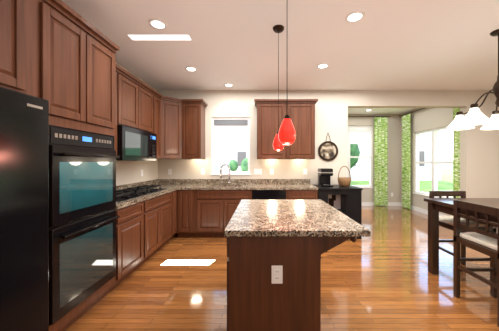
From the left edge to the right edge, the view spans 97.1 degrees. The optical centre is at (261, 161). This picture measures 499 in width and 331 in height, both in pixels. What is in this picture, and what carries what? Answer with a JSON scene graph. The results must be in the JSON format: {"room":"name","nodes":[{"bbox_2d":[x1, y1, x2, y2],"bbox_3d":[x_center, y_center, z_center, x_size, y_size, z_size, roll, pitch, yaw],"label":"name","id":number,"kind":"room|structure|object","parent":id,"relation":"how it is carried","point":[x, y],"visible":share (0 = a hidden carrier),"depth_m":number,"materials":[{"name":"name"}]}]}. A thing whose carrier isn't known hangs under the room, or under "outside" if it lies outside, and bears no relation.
{"room":"kitchen","nodes":[
{"label":"kitchen","id":0,"kind":"room"},
{"bbox_2d":[116,62,157,185],"bbox_3d":[-2.225,-0.060,1.645,0.150,2.850,6.090,0,0,0],"label":"wall","id":1,"kind":"structure","parent":0,"point":[127,172],"depth_m":3.71,"materials":[{"name":"beige paint"}]},
{"bbox_2d":[62,0,498,113],"bbox_3d":[1.425,-1.534,2.800,7.450,0.102,8.400,0,0,0],"label":"ceiling","id":2,"kind":"structure","parent":0,"point":[417,45],"depth_m":2.76,"materials":[{"name":"paint"}]},
{"bbox_2d":[148,19,167,29],"bbox_3d":[-1.120,-1.480,2.370,0.190,0.007,0.190,0,0,0],"label":"recessed light","id":3,"kind":"object","parent":2,"relation":"in","point":[158,24],"visible":1,"depth_m":2.37,"materials":[{"name":"white"}]},
{"bbox_2d":[185,66,196,71],"bbox_3d":[-1.130,-1.480,3.510,0.190,0.007,0.190,0,0,0],"label":"recessed light","id":4,"kind":"object","parent":2,"relation":"in","point":[191,69],"visible":0.98,"depth_m":3.51,"materials":[{"name":"white"}]},
{"bbox_2d":[224,83,233,86],"bbox_3d":[-0.640,-1.480,4.240,0.190,0.007,0.190,0,0,0],"label":"recessed light","id":5,"kind":"object","parent":2,"relation":"in","point":[229,85],"visible":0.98,"depth_m":4.25,"materials":[{"name":"white"}]},
{"bbox_2d":[273,25,283,150],"bbox_3d":[0.183,-0.802,2.440,0.128,1.364,0.128,0,0,0],"label":"pendant light","id":6,"kind":"object","parent":2,"relation":"hanging from","point":[277,144],"visible":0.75,"depth_m":2.42,"materials":[{"name":"red glass"}]},
{"bbox_2d":[278,115,295,144],"bbox_3d":[0.180,-0.802,1.580,0.128,1.364,0.128,0,0,0],"label":"pendant light","id":7,"kind":"object","parent":2,"relation":"hanging from","point":[287,135],"visible":1,"depth_m":1.54,"materials":[{"name":"red glass"}]},
{"bbox_2d":[317,63,328,68],"bbox_3d":[0.940,-1.480,3.400,0.190,0.007,0.190,0,0,0],"label":"recessed light","id":8,"kind":"object","parent":2,"relation":"in","point":[323,66],"visible":1,"depth_m":3.40,"materials":[{"name":"white"}]},
{"bbox_2d":[345,11,364,22],"bbox_3d":[0.950,-1.480,2.250,0.190,0.007,0.190,0,0,0],"label":"recessed light","id":9,"kind":"object","parent":2,"relation":"in","point":[354,16],"visible":1,"depth_m":2.24,"materials":[{"name":"white"}]},
{"bbox_2d":[445,29,498,129],"bbox_3d":[2.677,-0.953,2.479,0.945,1.062,0.938,0,0,0],"label":"chandelier","id":10,"kind":"object","parent":2,"relation":"hanging from","point":[475,115],"visible":1,"depth_m":2.50,"materials":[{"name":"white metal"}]},
{"bbox_2d":[65,206,498,330],"bbox_3d":[1.425,1.394,2.800,7.450,0.062,8.400,0,0,0],"label":"floor","id":11,"kind":"structure","parent":0,"point":[381,278],"depth_m":2.37,"materials":[{"name":"brown wood"}]},
{"bbox_2d":[0,0,317,330],"bbox_3d":[-0.540,0.087,2.452,3.208,2.555,4.164,0,0,0],"label":"kitchen cabinets","id":12,"kind":"object","parent":11,"relation":"on","point":[82,112],"visible":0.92,"depth_m":1.85,"materials":[{"name":"brown wood"}]},
{"bbox_2d":[0,0,48,330],"bbox_3d":[-1.711,0.485,0.930,0.825,1.760,0.956,0,0,0],"label":"refrigerator","id":13,"kind":"object","parent":12,"relation":"in","point":[24,118],"depth_m":1.26,"materials":[{"name":"black metal"}]},
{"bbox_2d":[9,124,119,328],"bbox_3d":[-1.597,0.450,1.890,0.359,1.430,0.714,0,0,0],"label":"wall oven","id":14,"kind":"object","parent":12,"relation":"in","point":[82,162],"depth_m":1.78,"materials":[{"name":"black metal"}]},
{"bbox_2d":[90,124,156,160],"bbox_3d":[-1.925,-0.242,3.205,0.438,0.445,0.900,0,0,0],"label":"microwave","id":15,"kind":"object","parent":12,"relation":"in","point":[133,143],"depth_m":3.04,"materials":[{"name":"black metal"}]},
{"bbox_2d":[83,185,166,201],"bbox_3d":[-1.810,0.418,3.090,0.420,0.065,1.220,0,0,0],"label":"cooktop","id":16,"kind":"object","parent":12,"relation":"in","point":[126,194],"depth_m":3.06,"materials":[{"name":"black metal"}]},
{"bbox_2d":[55,179,317,209],"bbox_3d":[-0.577,0.421,3.408,3.134,0.140,2.252,0,0,0],"label":"countertop","id":17,"kind":"structure","parent":12,"relation":"on","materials":[{"name":"beige stone"}]},
{"bbox_2d":[219,164,234,184],"bbox_3d":[-0.694,0.246,4.402,0.278,0.411,0.163,0,0,0],"label":"faucet","id":18,"kind":"object","parent":12,"relation":"on","point":[229,181],"depth_m":4.44,"materials":[{"name":"silver metal"}]},
{"bbox_2d":[252,186,286,232],"bbox_3d":[0.126,0.875,4.130,0.608,0.760,0.570,0,0,0],"label":"dishwasher","id":19,"kind":"object","parent":12,"relation":"in","point":[257,193],"depth_m":3.89,"materials":[{"name":"black metal"}]},
{"bbox_2d":[224,199,370,330],"bbox_3d":[0.233,0.908,2.048,0.965,0.914,1.210,0,0,0],"label":"kitchen island","id":20,"kind":"object","parent":11,"relation":"on","point":[276,248],"visible":1,"depth_m":1.46,"materials":[{"name":"brown wood"}]},
{"bbox_2d":[271,265,282,283],"bbox_3d":[0.100,0.748,1.460,0.074,0.120,0.007,0,0,0],"label":"outlet","id":21,"kind":"object","parent":20,"relation":"attached to","point":[276,270],"depth_m":1.46,"materials":[{"name":"white plastic"}]},
{"bbox_2d":[224,199,370,236],"bbox_3d":[0.233,0.471,2.048,0.965,0.040,1.210,0,0,0],"label":"island countertop","id":22,"kind":"structure","parent":20,"relation":"on","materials":[{"name":"stone"}]},
{"bbox_2d":[314,185,362,238],"bbox_3d":[1.390,0.915,4.207,0.780,0.900,0.654,0,0,0],"label":"base cabinet","id":23,"kind":"object","parent":11,"relation":"on","point":[346,201],"visible":0.42,"depth_m":3.90,"materials":[{"name":"black wood"}]},
{"bbox_2d":[318,168,333,186],"bbox_3d":[1.220,0.294,4.240,0.232,0.340,0.300,0,0,0],"label":"coffee maker","id":24,"kind":"object","parent":23,"relation":"on","point":[324,176],"visible":1,"depth_m":4.20,"materials":[{"name":"black plastic"}]},
{"bbox_2d":[338,166,350,186],"bbox_3d":[1.580,0.268,4.220,0.250,0.393,0.250,0,0,0],"label":"basket","id":25,"kind":"object","parent":23,"relation":"on","point":[344,181],"visible":1,"depth_m":4.14,"materials":[{"name":"wicker"}]},
{"bbox_2d":[424,198,498,273],"bbox_3d":[2.690,0.910,2.220,1.300,0.910,1.120,0,0,0],"label":"dining table","id":26,"kind":"object","parent":11,"relation":"on","point":[436,206],"visible":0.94,"depth_m":2.67,"materials":[{"name":"brown wood"}]},
{"bbox_2d":[429,191,496,278],"bbox_3d":[2.470,0.875,2.740,0.460,0.980,0.420,0,0,0],"label":"chair","id":27,"kind":"object","parent":11,"relation":"on","point":[446,222],"visible":0.4,"depth_m":2.74,"materials":[{"name":"brown wood"}]},
{"bbox_2d":[453,200,498,326],"bbox_3d":[2.165,0.875,2.020,0.420,0.980,0.460,0,0,0],"label":"end chair","id":28,"kind":"object","parent":11,"relation":"on","point":[485,242],"visible":1,"depth_m":2.09,"materials":[{"name":"brown wood"}]},
{"bbox_2d":[158,90,498,197],"bbox_3d":[1.425,-0.060,4.615,7.150,2.850,0.150,0,0,0],"label":"wall","id":29,"kind":"structure","parent":0,"point":[479,163],"depth_m":4.54,"materials":[{"name":"beige paint"}]},
{"bbox_2d":[210,117,250,174],"bbox_3d":[-0.648,-0.328,4.595,0.843,1.195,0.150,0,0,0],"label":"kitchen window","id":30,"kind":"structure","parent":29,"relation":"in","point":[230,132],"depth_m":4.59,"materials":[{"name":"white"}]},
{"bbox_2d":[318,134,337,160],"bbox_3d":[1.360,-0.314,4.523,0.410,0.587,0.030,0,0,0],"label":"mirror","id":31,"kind":"object","parent":29,"relation":"attached to","point":[327,150],"visible":0.98,"depth_m":4.52,"materials":[{"name":"brown metal"}]},
{"bbox_2d":[348,114,399,201],"bbox_3d":[2.875,-0.060,6.925,3.150,2.850,0.150,0,0,0],"label":"wall","id":32,"kind":"structure","parent":0,"point":[393,156],"depth_m":6.85,"materials":[{"name":"beige paint"}]},
{"bbox_2d":[348,126,373,187],"bbox_3d":[2.725,-0.163,6.905,1.490,1.945,0.150,0,0,0],"label":"window","id":33,"kind":"structure","parent":32,"relation":"in","point":[359,134],"depth_m":6.90,"materials":[{"name":"white"}]},
{"bbox_2d":[348,116,390,116],"bbox_3d":[2.700,-1.395,6.799,2.500,0.024,0.101,0,0,0],"label":"curtain rod","id":34,"kind":"object","parent":32,"relation":"attached to","point":[385,116],"depth_m":6.75,"materials":[{"name":"brown metal"}]},
{"bbox_2d":[374,117,387,205],"bbox_3d":[3.655,-0.015,6.760,0.410,2.720,0.070,0,0,0],"label":"curtain","id":35,"kind":"object","parent":34,"relation":"hanging from","point":[380,161],"visible":1,"depth_m":6.76,"materials":[{"name":"green fabric"}]},
{"bbox_2d":[402,114,409,208],"bbox_3d":[4.210,-0.015,6.430,0.070,2.720,0.380,0,0,0],"label":"curtain","id":36,"kind":"object","parent":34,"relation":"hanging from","point":[406,161],"visible":1,"depth_m":6.42,"materials":[{"name":"green fabric"}]},
{"bbox_2d":[362,202,399,205],"bbox_3d":[2.800,1.310,6.843,3.000,0.110,0.015,0,0,0],"label":"baseboard","id":37,"kind":"structure","parent":32,"relation":"attached to","point":[363,203],"depth_m":6.84,"materials":[{"name":"white wood"}]},
{"bbox_2d":[400,108,452,215],"bbox_3d":[4.375,-0.060,5.770,0.150,2.850,2.160,0,0,0],"label":"wall","id":38,"kind":"structure","parent":0,"point":[427,119],"depth_m":6.01,"materials":[{"name":"beige paint"}]},
{"bbox_2d":[400,202,444,215],"bbox_3d":[4.292,1.310,5.755,0.015,0.110,2.130,0,0,0],"label":"baseboard","id":39,"kind":"structure","parent":38,"relation":"attached to","point":[417,209],"depth_m":5.99,"materials":[{"name":"white wood"}]},
{"bbox_2d":[412,126,452,197],"bbox_3d":[4.355,0.028,5.580,0.150,1.725,1.360,0,0,0],"label":"window","id":40,"kind":"structure","parent":38,"relation":"in","point":[434,162],"depth_m":5.59,"materials":[{"name":"white"}]},
{"bbox_2d":[453,108,459,197],"bbox_3d":[4.240,-0.015,4.795,0.040,2.720,0.170,0,0,0],"label":"curtain","id":41,"kind":"object","parent":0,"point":[456,160],"visible":0.54,"depth_m":4.79,"materials":[{"name":"green fabric"}]},
{"label":"outside","id":42,"kind":"structure","parent":0,"visible":0},
{"bbox_2d":[350,169,452,196],"bbox_3d":[5.000,1.640,25.000,70.000,0.150,70.000,0,0,0],"label":"ground","id":43,"kind":"structure","parent":42,"point":[445,183],"depth_m":16.53,"materials":[{"name":"green plant"}]},
{"bbox_2d":[215,148,247,170],"bbox_3d":[-1.500,-2.510,24.000,9.600,8.250,8.600,0,0,0],"label":"house","id":44,"kind":"structure","parent":43,"relation":"on","point":[222,155],"depth_m":20.00,"materials":[{"name":"grey"}]},
{"bbox_2d":[229,144,359,170],"bbox_3d":[0.435,-1.425,10.296,23.049,6.080,15.374,0,0,0],"label":"trees","id":45,"kind":"object","parent":43,"relation":"on","point":[354,151],"visible":0.1,"depth_m":13.56,"materials":[{"name":"green plant"}]},
{"bbox_2d":[350,130,440,180],"bbox_3d":[11.000,-2.510,23.000,9.600,8.250,8.600,0,0,0],"label":"house","id":46,"kind":"structure","parent":43,"relation":"on","point":[359,170],"depth_m":19.00,"materials":[{"name":"grey"}]}
]}

